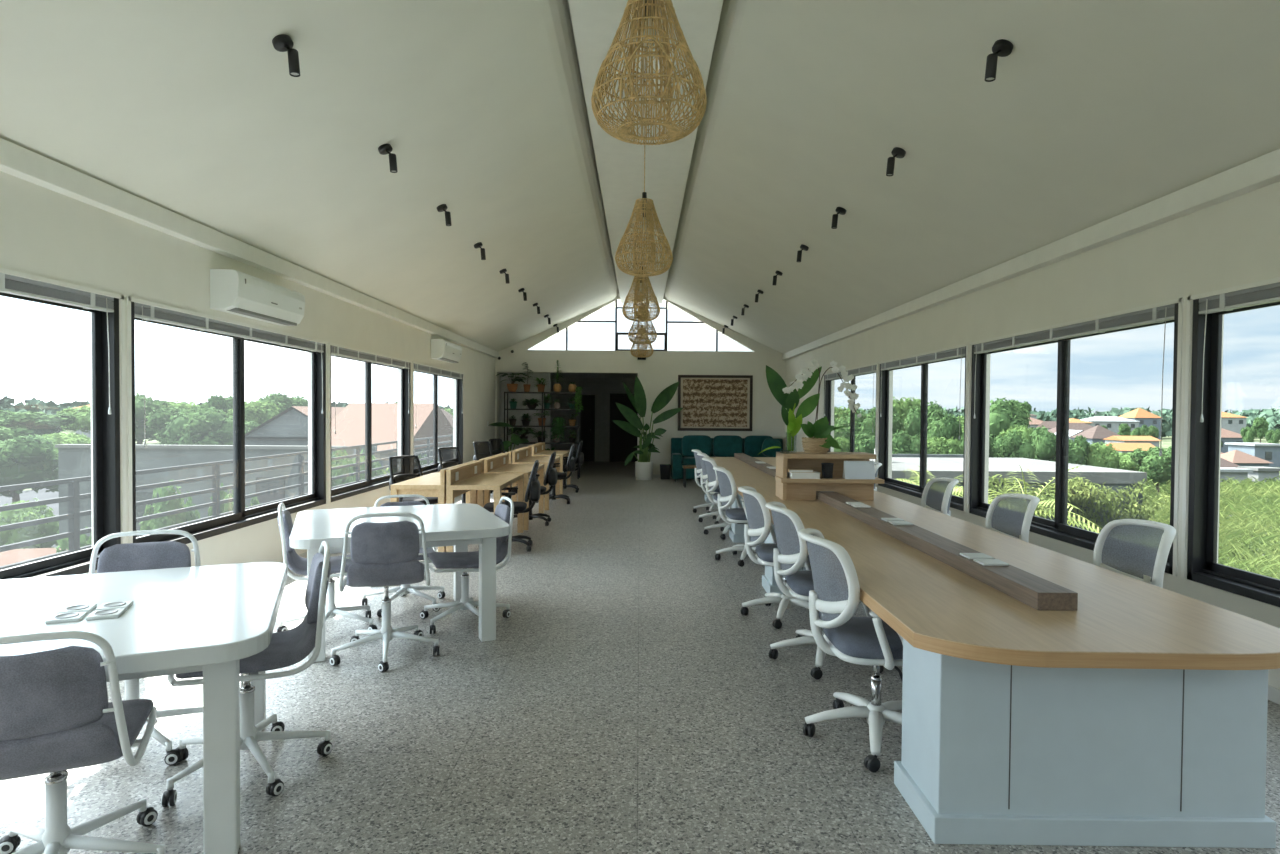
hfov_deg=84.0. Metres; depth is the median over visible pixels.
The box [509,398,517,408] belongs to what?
potted plant
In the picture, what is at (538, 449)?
desk
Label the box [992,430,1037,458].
tree
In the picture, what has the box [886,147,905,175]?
ceiling spotlight
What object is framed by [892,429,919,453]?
tree
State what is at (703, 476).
chair
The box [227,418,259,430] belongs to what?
tree
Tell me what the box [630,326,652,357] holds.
rattan pendant
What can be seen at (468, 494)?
desk
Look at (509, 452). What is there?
desk
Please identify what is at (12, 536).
tree
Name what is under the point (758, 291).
ceiling spotlight
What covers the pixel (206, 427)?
tree
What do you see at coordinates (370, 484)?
window
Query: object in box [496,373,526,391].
potted plant
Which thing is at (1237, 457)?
house
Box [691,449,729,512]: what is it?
chair
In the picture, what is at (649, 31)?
rattan pendant
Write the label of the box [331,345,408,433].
window blind
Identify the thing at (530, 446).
desk
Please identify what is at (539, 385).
potted plant
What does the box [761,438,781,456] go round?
throw pillow
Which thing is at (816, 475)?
book
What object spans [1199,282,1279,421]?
window blind
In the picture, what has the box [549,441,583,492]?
mesh office chair
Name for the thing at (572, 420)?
potted plant
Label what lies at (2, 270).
trim
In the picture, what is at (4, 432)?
tree
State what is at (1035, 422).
house
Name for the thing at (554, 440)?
potted plant
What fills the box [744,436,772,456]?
cushion
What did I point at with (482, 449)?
mesh office chair
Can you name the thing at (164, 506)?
tree
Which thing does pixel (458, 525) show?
table
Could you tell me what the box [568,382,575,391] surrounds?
potted plant
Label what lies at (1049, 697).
table
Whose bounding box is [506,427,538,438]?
potted plant
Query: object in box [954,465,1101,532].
palm
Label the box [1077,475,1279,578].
grass
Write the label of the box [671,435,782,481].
sofa
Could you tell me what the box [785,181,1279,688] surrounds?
wall
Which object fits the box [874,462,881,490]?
chair
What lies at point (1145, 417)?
house
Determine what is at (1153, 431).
tree
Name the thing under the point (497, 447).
mesh office chair
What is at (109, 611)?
socket
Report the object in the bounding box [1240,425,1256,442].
tree
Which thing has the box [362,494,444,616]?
office chair
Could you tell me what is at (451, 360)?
air vent
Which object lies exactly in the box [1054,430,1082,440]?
house
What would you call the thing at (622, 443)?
door
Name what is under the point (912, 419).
tree
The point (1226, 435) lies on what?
house
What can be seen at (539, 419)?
potted plant
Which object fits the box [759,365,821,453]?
leafy plant
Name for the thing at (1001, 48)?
ceiling spotlight
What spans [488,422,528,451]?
potted plant
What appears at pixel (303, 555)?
baseboard
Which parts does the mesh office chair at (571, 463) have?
seat, frame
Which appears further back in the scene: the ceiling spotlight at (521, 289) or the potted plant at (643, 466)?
the potted plant at (643, 466)
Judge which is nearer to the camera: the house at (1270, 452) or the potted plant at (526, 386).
the potted plant at (526, 386)
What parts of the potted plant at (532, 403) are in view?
pot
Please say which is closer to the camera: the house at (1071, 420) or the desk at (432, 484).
the desk at (432, 484)
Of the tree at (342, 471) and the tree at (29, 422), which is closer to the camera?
the tree at (342, 471)
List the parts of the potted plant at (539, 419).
pot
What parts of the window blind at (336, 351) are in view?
cord, rail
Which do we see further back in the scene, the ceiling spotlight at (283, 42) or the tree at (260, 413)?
the tree at (260, 413)
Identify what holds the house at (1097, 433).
on the ground at (1166, 441)
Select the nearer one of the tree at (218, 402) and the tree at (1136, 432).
the tree at (1136, 432)
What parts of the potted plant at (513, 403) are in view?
pot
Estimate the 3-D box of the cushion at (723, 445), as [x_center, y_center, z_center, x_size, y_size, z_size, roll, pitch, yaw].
[2.047,0.458,16.592,0.700,0.527,0.273,0,1,0]
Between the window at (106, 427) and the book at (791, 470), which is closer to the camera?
the window at (106, 427)
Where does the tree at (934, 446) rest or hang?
on the ground at (1166, 441)
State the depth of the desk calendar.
6.40 m
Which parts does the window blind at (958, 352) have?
rail, cord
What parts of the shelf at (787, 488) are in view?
panel, panel, panel, panel, panel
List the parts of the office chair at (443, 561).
seat, tube frame, backrest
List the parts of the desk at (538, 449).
screen frame, screen panel, leg, leg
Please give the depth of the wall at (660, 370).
16.98 m
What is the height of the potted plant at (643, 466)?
2.413 m
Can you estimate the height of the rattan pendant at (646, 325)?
1.367 m
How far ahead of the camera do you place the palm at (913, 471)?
19.03 m
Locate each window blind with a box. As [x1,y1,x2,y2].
[0,273,113,413]
[134,302,323,446]
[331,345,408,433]
[414,364,462,427]
[824,365,875,431]
[880,347,964,439]
[974,304,1174,455]
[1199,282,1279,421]
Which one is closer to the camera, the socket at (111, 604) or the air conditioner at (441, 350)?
the socket at (111, 604)
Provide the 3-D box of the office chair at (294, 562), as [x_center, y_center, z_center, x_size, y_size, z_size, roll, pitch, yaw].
[-2.209,0.983,5.017,0.654,0.904,0.671,0,1,-23]
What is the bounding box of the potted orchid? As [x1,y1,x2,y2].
[782,359,861,453]
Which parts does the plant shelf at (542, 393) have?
post, post, post, post, post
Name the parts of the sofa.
arm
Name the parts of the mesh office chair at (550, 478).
seat, frame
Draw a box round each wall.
[0,171,494,573]
[495,289,785,474]
[499,372,634,473]
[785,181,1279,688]
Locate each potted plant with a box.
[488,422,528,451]
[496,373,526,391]
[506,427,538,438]
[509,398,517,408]
[509,415,515,425]
[520,413,533,425]
[521,398,541,408]
[522,362,533,391]
[532,410,549,425]
[532,431,548,442]
[533,377,545,391]
[543,394,551,408]
[551,360,563,391]
[551,417,565,440]
[553,434,559,442]
[554,399,560,408]
[567,397,574,408]
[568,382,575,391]
[568,414,576,425]
[568,429,577,442]
[575,386,582,416]
[612,375,682,479]
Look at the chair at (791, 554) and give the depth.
4.35 m
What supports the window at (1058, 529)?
in the wall at (1235, 241)
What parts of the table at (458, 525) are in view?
leg, leg, leg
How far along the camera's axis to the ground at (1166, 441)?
157.40 m
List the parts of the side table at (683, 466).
leg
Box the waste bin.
[660,464,670,478]
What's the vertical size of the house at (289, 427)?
6.335 m
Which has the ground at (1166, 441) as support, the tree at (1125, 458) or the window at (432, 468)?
the tree at (1125, 458)
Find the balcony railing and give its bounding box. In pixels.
[0,434,452,569]
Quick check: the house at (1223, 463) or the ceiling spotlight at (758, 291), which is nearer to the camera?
the ceiling spotlight at (758, 291)
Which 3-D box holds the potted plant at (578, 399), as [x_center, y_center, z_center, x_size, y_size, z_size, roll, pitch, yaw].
[-1.418,-0.587,16.476,0.211,0.710,0.316,0,1,0]
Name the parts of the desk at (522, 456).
leg, screen frame, screen panel, leg, leg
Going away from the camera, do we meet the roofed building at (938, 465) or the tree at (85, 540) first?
the tree at (85, 540)
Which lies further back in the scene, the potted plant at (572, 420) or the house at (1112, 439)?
the house at (1112, 439)
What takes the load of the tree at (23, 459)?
on the yard at (30, 495)
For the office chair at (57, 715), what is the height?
0.904 m
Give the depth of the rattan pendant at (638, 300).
9.48 m
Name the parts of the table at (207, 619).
socket plate, socket plate, socket plate, socket plate, leg, leg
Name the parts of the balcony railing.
post, post, post, post, post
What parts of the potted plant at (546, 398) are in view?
pot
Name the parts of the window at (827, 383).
sash, sash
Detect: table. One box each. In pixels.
[0,562,286,853]
[289,503,509,661]
[682,465,701,487]
[704,453,1279,847]
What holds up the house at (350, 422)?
on the yard at (30, 495)
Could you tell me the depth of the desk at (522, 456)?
11.63 m
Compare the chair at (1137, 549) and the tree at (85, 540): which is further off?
the tree at (85, 540)
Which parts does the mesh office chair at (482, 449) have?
frame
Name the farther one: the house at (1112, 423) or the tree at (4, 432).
the house at (1112, 423)
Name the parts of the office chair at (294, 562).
backrest, tube frame, seat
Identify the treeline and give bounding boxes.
[0,396,1279,436]
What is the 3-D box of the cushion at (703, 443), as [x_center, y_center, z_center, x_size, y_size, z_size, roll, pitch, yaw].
[1.320,0.453,16.592,0.700,0.527,0.273,0,1,0]
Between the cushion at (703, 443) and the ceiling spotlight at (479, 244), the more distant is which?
the cushion at (703, 443)
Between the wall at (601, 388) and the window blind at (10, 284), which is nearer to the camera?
the window blind at (10, 284)
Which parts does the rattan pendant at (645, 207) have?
lamp shade, cord, bulb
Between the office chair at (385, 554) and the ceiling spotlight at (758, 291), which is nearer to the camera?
the office chair at (385, 554)
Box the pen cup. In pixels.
[821,463,833,478]
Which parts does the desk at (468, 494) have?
leg, screen frame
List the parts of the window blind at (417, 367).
rail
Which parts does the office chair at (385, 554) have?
tube frame, seat, backrest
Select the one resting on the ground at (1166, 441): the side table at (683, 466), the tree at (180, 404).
the tree at (180, 404)
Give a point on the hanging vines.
(1133, 505)
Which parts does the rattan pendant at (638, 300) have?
lamp shade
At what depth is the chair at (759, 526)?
5.33 m
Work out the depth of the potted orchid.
6.47 m
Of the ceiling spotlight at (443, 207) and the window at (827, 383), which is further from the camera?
the window at (827, 383)
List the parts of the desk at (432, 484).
leg, leg, screen frame, leg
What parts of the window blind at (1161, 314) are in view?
cord, rail, cord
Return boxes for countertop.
[710,457,1279,654]
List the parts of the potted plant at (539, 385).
pot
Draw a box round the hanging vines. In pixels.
[899,474,1168,531]
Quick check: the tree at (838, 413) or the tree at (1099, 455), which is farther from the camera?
the tree at (838, 413)
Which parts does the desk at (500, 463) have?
leg, screen frame, screen panel, leg, leg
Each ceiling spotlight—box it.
[272,34,299,76]
[378,144,397,172]
[437,204,451,225]
[474,242,485,259]
[499,269,509,283]
[518,288,526,300]
[533,303,539,313]
[741,304,748,314]
[755,290,763,301]
[772,271,782,284]
[797,244,808,261]
[831,207,845,228]
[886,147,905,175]
[985,39,1012,81]
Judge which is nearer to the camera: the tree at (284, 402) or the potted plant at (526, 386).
the potted plant at (526, 386)
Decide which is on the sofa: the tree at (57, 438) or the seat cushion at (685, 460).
the seat cushion at (685, 460)
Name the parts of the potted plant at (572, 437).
pot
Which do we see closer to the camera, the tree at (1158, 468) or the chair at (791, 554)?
the chair at (791, 554)
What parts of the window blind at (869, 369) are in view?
rail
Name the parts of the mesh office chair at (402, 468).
frame, seat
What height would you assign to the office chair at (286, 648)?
0.948 m
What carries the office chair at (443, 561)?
on the floor
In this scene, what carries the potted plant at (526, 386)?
on the plant shelf at (542, 393)
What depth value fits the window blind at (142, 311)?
5.81 m
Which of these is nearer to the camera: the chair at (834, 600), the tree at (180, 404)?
the chair at (834, 600)
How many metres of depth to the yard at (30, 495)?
49.01 m
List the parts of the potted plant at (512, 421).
pot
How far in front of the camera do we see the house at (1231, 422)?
174.99 m
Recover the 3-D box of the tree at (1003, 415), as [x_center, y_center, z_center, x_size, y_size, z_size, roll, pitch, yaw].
[29.343,1.376,57.880,4.673,7.700,6.403,1,1,35]
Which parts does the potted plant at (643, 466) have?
pot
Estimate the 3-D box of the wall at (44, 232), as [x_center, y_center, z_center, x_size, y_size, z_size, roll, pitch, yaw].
[-3.569,-0.144,7.199,0.200,3.055,20.000,0,1,0]
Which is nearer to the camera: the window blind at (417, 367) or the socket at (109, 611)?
the socket at (109, 611)
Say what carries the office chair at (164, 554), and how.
on the floor
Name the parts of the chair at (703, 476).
frame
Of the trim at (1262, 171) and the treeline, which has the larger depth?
the treeline
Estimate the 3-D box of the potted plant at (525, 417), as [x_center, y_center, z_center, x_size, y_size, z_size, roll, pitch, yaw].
[-2.685,-0.181,16.715,0.373,0.296,0.306,0,1,0]
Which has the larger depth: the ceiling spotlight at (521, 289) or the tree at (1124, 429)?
the tree at (1124, 429)
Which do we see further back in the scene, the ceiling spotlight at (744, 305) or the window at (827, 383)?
the ceiling spotlight at (744, 305)
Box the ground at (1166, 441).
[8,430,1279,574]
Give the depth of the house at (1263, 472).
61.09 m
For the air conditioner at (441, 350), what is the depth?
11.92 m
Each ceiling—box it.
[0,0,1279,353]
[551,373,637,377]
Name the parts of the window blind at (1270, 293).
cord, rail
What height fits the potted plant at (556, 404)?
0.239 m
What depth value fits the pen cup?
6.42 m
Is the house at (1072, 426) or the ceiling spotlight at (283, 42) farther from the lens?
the house at (1072, 426)
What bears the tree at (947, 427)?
on the ground at (1166, 441)
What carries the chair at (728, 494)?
on the floor
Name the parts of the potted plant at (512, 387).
pot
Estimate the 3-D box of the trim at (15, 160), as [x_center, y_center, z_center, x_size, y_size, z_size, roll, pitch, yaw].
[-3.417,-1.520,7.172,0.105,0.140,19.600,0,1,0]
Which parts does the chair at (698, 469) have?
frame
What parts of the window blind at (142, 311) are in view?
cord, rail, cord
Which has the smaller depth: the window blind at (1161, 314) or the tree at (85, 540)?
the window blind at (1161, 314)
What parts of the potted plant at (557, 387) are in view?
pot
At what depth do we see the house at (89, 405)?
150.08 m
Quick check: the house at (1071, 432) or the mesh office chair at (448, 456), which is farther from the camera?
the house at (1071, 432)
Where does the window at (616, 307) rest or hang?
in the wall at (660, 370)
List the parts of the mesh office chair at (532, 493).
seat, armrest, armrest, frame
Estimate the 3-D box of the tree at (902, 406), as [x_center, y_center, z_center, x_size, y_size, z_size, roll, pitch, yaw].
[24.770,1.097,66.258,4.638,7.866,3.524,0,1,-1]
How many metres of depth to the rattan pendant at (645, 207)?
6.29 m
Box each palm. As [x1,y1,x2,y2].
[897,466,992,501]
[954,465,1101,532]
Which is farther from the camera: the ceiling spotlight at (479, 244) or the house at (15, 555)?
the house at (15, 555)
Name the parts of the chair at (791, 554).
frame, seat, armrest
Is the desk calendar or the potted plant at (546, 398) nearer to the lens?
the desk calendar
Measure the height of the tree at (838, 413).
7.042 m
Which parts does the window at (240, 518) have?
sash, sash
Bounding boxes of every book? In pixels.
[787,468,813,472]
[787,471,819,478]
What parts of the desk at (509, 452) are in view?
screen frame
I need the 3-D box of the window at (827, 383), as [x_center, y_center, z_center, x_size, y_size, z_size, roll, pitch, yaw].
[3.537,-0.066,11.950,0.127,1.770,3.000,0,1,0]
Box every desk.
[391,460,476,551]
[438,453,504,503]
[446,460,523,551]
[484,453,543,529]
[493,447,525,499]
[506,442,541,479]
[512,447,559,509]
[532,442,570,493]
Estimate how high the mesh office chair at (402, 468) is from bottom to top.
0.999 m
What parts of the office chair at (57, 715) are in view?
backrest, seat, tube frame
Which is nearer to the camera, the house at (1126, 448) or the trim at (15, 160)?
the trim at (15, 160)
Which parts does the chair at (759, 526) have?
frame, armrest, seat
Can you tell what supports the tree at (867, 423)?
on the ground at (1166, 441)
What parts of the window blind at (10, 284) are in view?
rail, cord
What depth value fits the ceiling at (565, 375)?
21.03 m
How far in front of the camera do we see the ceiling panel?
6.92 m
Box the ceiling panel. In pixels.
[568,0,722,302]
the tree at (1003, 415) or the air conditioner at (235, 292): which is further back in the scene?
the tree at (1003, 415)
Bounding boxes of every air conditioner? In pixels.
[210,269,304,325]
[431,339,461,362]
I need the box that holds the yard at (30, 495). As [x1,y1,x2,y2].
[0,488,58,547]
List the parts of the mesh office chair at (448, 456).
frame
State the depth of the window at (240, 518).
6.30 m
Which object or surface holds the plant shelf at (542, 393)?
on the floor
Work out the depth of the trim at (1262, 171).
5.21 m
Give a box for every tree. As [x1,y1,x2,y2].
[0,410,79,438]
[0,426,13,440]
[0,434,58,502]
[0,498,58,548]
[42,433,90,444]
[55,526,91,552]
[56,405,90,433]
[86,393,173,444]
[139,479,199,530]
[145,405,208,444]
[162,406,250,444]
[169,400,199,410]
[202,394,232,418]
[208,482,258,515]
[226,400,280,424]
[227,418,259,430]
[255,392,307,412]
[331,447,384,480]
[331,451,355,486]
[418,454,432,464]
[444,408,452,414]
[834,406,849,438]
[834,410,875,444]
[834,436,849,451]
[855,430,874,453]
[868,406,903,438]
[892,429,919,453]
[893,397,920,436]
[904,400,949,438]
[927,414,962,440]
[927,437,963,453]
[957,416,963,432]
[958,432,994,457]
[989,398,1034,457]
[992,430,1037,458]
[996,425,1032,441]
[1008,399,1031,415]
[1029,425,1055,461]
[1068,434,1089,464]
[1084,442,1121,468]
[1117,423,1130,435]
[1117,452,1140,470]
[1130,427,1141,435]
[1130,446,1171,495]
[1140,425,1159,437]
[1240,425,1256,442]
[1253,417,1268,442]
[1265,429,1279,443]
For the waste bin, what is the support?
on the floor
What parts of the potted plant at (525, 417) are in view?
pot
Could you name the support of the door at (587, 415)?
in the wall at (601, 388)
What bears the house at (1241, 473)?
on the ground at (1166, 441)
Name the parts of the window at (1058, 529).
sash, sash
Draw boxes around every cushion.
[682,435,711,456]
[682,457,695,464]
[713,435,742,456]
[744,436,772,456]
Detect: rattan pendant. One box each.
[591,0,706,144]
[615,120,672,276]
[622,218,659,321]
[628,307,656,343]
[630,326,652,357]
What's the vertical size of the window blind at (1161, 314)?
1.003 m
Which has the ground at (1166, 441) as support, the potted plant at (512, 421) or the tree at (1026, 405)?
the tree at (1026, 405)
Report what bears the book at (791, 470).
on the book at (816, 475)
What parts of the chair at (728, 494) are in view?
frame, seat, armrest, armrest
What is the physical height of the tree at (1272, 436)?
4.627 m
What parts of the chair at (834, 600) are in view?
frame, armrest, seat, armrest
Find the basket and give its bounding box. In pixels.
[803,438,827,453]
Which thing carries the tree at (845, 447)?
on the ground at (1166, 441)
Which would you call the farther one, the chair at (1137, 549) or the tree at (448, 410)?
the tree at (448, 410)
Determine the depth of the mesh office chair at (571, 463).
12.04 m
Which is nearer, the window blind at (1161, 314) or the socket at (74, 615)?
the socket at (74, 615)
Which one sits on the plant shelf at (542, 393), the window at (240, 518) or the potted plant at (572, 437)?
the potted plant at (572, 437)
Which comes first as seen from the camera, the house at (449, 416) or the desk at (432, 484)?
the desk at (432, 484)
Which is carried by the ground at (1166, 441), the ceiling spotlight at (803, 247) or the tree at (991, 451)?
the tree at (991, 451)
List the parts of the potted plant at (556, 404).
pot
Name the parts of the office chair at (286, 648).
seat, tube frame, backrest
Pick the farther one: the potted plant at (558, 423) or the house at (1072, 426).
the house at (1072, 426)
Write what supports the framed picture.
attached to the wall at (660, 370)
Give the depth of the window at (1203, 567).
4.44 m
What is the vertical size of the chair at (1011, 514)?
0.981 m
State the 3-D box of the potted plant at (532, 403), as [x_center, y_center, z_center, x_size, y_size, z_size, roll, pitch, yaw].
[-2.542,-0.551,16.720,0.464,0.247,0.527,1,2,42]
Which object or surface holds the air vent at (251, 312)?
attached to the air conditioner at (235, 292)
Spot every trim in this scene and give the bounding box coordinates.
[0,138,498,357]
[0,267,463,543]
[782,149,1279,359]
[823,277,1279,578]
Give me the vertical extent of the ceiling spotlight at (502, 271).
0.214 m
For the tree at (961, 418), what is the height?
6.142 m
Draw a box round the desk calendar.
[843,460,874,478]
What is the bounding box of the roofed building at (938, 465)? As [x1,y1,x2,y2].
[869,454,1146,531]
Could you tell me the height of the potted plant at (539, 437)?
0.276 m
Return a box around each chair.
[0,631,164,853]
[49,530,202,774]
[161,541,332,806]
[277,503,376,631]
[330,512,439,671]
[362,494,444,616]
[388,455,437,504]
[420,496,513,633]
[437,447,465,502]
[473,441,492,495]
[478,460,539,551]
[489,438,504,454]
[511,452,556,525]
[536,444,575,503]
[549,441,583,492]
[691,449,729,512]
[697,453,725,523]
[702,457,730,538]
[713,466,756,566]
[738,486,810,628]
[765,501,883,679]
[798,528,902,771]
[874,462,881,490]
[921,477,958,515]
[985,493,1039,542]
[1093,519,1175,587]
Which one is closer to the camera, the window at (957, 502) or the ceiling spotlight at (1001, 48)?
the ceiling spotlight at (1001, 48)
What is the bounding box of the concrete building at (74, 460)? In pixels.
[55,443,379,547]
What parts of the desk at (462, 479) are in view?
leg, socket plate, screen frame, screen panel, leg, leg, leg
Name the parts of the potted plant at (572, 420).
pot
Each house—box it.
[0,548,66,565]
[75,404,90,437]
[245,406,344,445]
[307,403,452,473]
[441,409,452,426]
[1028,417,1042,430]
[1036,421,1055,429]
[1048,423,1093,432]
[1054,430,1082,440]
[1069,418,1091,425]
[1072,425,1120,444]
[1080,416,1139,432]
[1103,436,1160,446]
[1106,443,1154,453]
[1119,408,1160,439]
[1220,458,1238,467]
[1220,467,1252,483]
[1221,412,1247,433]
[1221,428,1243,452]
[1221,450,1271,466]
[1225,442,1279,466]
[1238,466,1279,484]
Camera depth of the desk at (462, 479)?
8.18 m
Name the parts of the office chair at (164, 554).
backrest, tube frame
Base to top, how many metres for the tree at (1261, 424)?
6.357 m
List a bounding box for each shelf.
[504,392,579,478]
[775,452,883,499]
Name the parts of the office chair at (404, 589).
backrest, tube frame, seat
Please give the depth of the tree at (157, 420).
73.09 m
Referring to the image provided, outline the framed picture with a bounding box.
[678,375,752,430]
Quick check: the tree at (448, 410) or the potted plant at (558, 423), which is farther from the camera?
the tree at (448, 410)
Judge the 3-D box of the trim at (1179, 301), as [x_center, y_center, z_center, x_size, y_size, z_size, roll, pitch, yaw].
[3.476,0.041,5.952,0.028,1.792,15.070,0,1,0]
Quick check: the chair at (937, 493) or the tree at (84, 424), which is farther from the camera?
the tree at (84, 424)
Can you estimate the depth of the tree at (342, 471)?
16.94 m
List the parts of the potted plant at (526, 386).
pot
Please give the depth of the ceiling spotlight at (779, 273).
10.35 m
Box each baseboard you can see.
[281,552,306,562]
[1268,685,1279,704]
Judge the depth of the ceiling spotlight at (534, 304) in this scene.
13.55 m
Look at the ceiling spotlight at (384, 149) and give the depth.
5.56 m
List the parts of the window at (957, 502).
sash, sash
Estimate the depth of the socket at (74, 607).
2.71 m
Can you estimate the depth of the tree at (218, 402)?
107.94 m
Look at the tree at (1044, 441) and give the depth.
49.02 m
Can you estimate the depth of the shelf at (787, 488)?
6.47 m
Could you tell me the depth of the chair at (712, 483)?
8.96 m
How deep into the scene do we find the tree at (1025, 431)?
51.16 m
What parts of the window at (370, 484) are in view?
sash, sash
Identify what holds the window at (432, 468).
in the wall at (44, 232)
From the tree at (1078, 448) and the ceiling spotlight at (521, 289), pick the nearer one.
the ceiling spotlight at (521, 289)
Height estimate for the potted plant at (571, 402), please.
0.293 m
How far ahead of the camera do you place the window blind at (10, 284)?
4.24 m
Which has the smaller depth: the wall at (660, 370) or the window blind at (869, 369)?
the window blind at (869, 369)
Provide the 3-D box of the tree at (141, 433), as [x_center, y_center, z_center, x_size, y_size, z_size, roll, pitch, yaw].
[-67.163,-0.399,94.840,11.741,8.443,9.363,0,1,3]
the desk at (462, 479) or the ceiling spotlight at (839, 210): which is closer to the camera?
the ceiling spotlight at (839, 210)
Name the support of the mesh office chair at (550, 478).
on the floor
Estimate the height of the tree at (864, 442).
5.139 m
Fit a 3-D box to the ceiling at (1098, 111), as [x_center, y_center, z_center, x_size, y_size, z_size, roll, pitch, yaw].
[0.017,-2.435,7.754,7.340,1.937,21.200,0,1,0]
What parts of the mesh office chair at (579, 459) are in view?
armrest, frame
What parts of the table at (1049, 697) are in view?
socket plate, socket plate, socket plate, socket plate, outlet rail, socket plate, socket plate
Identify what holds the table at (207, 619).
on the floor
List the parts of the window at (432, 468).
sash, sash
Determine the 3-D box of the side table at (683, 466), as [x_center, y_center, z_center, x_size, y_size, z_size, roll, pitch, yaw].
[1.123,1.042,15.023,0.440,0.440,0.400,0,1,0]
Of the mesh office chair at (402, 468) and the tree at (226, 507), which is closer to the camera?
the mesh office chair at (402, 468)
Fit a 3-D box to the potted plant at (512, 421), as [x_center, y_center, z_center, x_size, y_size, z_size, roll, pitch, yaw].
[-2.996,-0.158,16.728,0.229,0.244,0.185,0,1,0]
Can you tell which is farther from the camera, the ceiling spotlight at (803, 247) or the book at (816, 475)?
the ceiling spotlight at (803, 247)
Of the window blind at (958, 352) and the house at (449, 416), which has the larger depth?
the house at (449, 416)
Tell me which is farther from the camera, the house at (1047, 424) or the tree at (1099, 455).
the house at (1047, 424)
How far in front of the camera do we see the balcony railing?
6.88 m
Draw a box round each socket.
[54,612,78,618]
[65,605,88,609]
[94,609,117,614]
[103,602,125,606]
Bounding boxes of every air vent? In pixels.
[227,308,296,325]
[439,358,457,362]
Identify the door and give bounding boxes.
[580,395,594,460]
[610,394,637,461]
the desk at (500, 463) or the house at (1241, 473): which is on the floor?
the desk at (500, 463)
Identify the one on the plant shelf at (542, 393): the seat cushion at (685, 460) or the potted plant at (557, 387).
the potted plant at (557, 387)
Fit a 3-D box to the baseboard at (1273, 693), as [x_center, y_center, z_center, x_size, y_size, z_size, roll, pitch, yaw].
[3.454,1.392,7.228,0.012,0.080,19.600,0,1,0]
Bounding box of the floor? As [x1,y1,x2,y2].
[0,461,1279,853]
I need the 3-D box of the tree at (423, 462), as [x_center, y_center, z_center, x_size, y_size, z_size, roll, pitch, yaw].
[-8.582,3.259,28.051,1.994,4.571,1.455,0,1,-18]
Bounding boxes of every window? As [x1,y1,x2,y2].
[0,292,120,579]
[131,301,325,543]
[330,345,409,501]
[413,371,462,474]
[566,300,717,350]
[824,365,876,451]
[878,346,965,510]
[969,303,1177,574]
[1187,299,1279,606]
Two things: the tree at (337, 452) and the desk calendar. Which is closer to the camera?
the desk calendar
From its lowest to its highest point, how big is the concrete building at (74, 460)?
5.020 m
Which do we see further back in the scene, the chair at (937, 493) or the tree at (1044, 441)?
the tree at (1044, 441)
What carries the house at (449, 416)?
on the yard at (30, 495)
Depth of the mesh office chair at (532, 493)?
7.93 m
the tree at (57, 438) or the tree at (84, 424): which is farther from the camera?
the tree at (84, 424)
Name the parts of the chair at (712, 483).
frame, seat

